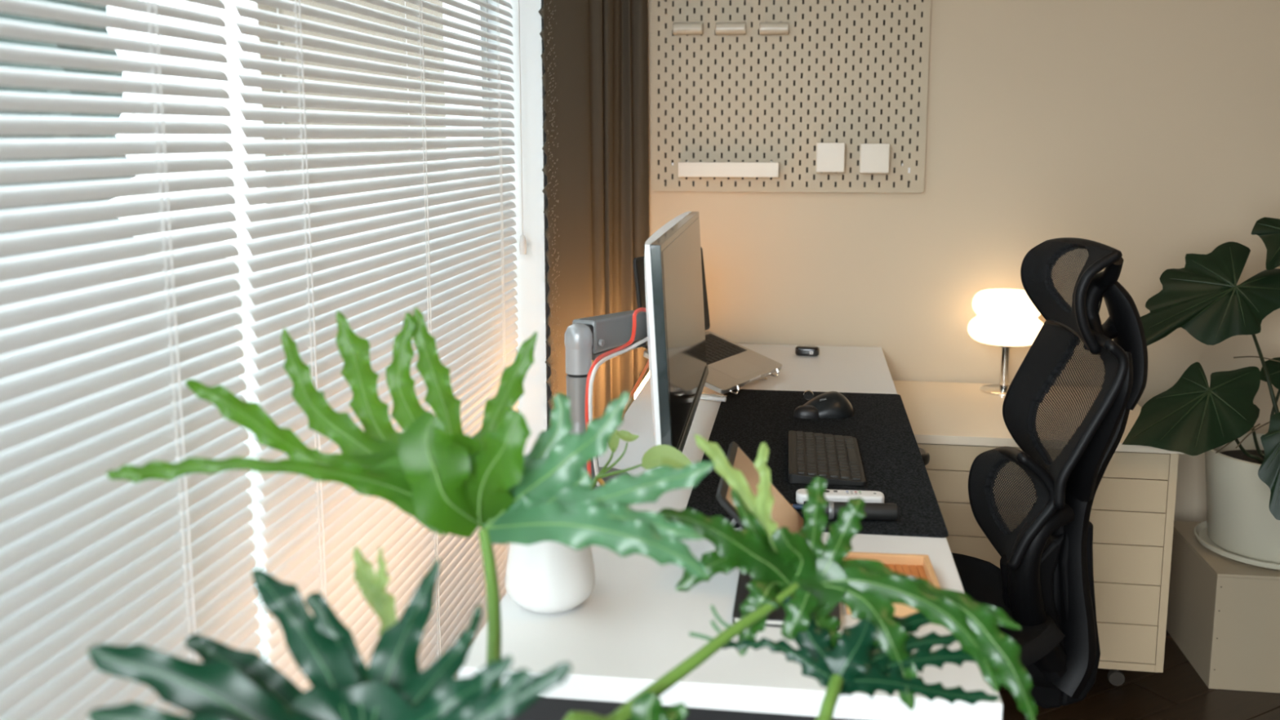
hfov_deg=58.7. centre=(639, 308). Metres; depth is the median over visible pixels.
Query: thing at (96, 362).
blind
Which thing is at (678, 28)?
clip
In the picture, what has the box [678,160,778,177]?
tray
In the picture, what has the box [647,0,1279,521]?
wall
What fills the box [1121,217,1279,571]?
potted plant
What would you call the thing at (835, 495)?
remote control
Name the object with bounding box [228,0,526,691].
blind
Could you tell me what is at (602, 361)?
cable
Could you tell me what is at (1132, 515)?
base cabinet
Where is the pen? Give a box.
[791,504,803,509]
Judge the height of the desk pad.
0.004 m
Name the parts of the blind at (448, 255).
ladder cord, lift cord, ladder cord, lift cord, ladder cord, lift cord, tilt cord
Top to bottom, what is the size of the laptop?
0.297 m
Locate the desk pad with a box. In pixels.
[685,389,948,537]
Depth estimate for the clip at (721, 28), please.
3.14 m
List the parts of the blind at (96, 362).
ladder cord, lift cord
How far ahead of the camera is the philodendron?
1.05 m
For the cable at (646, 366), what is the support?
on the desk
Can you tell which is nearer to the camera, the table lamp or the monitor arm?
the monitor arm
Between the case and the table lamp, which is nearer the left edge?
the case
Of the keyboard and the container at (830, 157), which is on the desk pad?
the keyboard
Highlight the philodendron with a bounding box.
[86,306,1036,719]
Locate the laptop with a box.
[632,246,782,394]
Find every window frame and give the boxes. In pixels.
[225,257,269,660]
[442,0,551,455]
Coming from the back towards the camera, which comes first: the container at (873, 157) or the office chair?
the container at (873, 157)
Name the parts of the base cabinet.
cabinet top, drawer, drawer, drawer, drawer, drawer, drawer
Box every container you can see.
[815,142,845,172]
[859,143,889,173]
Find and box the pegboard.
[650,0,930,192]
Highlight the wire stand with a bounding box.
[699,368,779,401]
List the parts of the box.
panel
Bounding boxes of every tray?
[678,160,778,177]
[843,551,940,617]
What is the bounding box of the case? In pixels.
[795,345,819,356]
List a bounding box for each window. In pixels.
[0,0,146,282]
[256,0,447,220]
[455,0,490,189]
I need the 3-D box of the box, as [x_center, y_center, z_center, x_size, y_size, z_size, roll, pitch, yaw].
[1.654,0.754,2.891,0.500,0.292,0.386,1,9,8]
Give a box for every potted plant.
[505,430,692,613]
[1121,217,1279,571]
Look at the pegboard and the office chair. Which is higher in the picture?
the pegboard
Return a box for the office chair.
[918,237,1147,708]
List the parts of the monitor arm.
post, post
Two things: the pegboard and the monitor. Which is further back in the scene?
the pegboard
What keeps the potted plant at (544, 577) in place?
on the desk
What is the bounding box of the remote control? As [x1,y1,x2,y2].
[795,488,884,504]
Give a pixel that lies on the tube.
(873, 511)
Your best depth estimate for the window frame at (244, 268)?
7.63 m
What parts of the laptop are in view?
lid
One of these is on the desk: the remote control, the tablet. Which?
the tablet
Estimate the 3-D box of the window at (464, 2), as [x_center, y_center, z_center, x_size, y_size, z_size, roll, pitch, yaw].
[-0.606,-0.147,1.300,0.060,2.407,2.965,1,9,8]
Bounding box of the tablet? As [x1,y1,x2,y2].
[715,441,804,551]
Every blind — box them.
[0,0,261,719]
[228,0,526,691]
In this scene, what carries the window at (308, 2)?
on the window frame at (244, 268)
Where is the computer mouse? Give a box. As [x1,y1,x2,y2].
[793,390,853,418]
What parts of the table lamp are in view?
stem, lamp shade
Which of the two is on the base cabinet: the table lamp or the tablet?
the table lamp
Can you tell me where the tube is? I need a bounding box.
[803,501,897,520]
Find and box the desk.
[457,343,1002,719]
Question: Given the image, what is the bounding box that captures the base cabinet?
[893,380,1184,685]
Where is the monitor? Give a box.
[644,211,708,453]
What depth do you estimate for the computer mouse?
2.42 m
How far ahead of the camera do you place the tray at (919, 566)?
1.58 m
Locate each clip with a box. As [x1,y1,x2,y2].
[672,22,703,35]
[715,22,746,35]
[759,22,789,35]
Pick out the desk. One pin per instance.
(634, 627)
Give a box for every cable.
[585,307,646,476]
[588,337,647,486]
[622,359,648,420]
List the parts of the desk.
light strip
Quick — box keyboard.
[788,431,866,485]
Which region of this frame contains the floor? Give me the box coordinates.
[998,630,1279,719]
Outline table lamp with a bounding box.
[967,288,1043,395]
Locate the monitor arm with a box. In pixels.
[564,310,647,488]
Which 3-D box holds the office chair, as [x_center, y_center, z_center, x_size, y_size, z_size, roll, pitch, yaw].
[0.544,0.440,2.102,0.679,1.150,0.738,1,9,8]
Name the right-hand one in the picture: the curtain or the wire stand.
the wire stand
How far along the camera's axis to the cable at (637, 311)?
1.88 m
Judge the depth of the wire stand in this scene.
2.60 m
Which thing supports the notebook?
on the desk
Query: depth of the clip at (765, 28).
3.12 m
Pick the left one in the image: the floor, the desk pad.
the desk pad
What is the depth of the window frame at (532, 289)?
2.74 m
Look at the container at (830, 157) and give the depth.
3.13 m
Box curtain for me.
[537,0,649,425]
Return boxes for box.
[1166,520,1279,693]
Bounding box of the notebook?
[732,570,839,630]

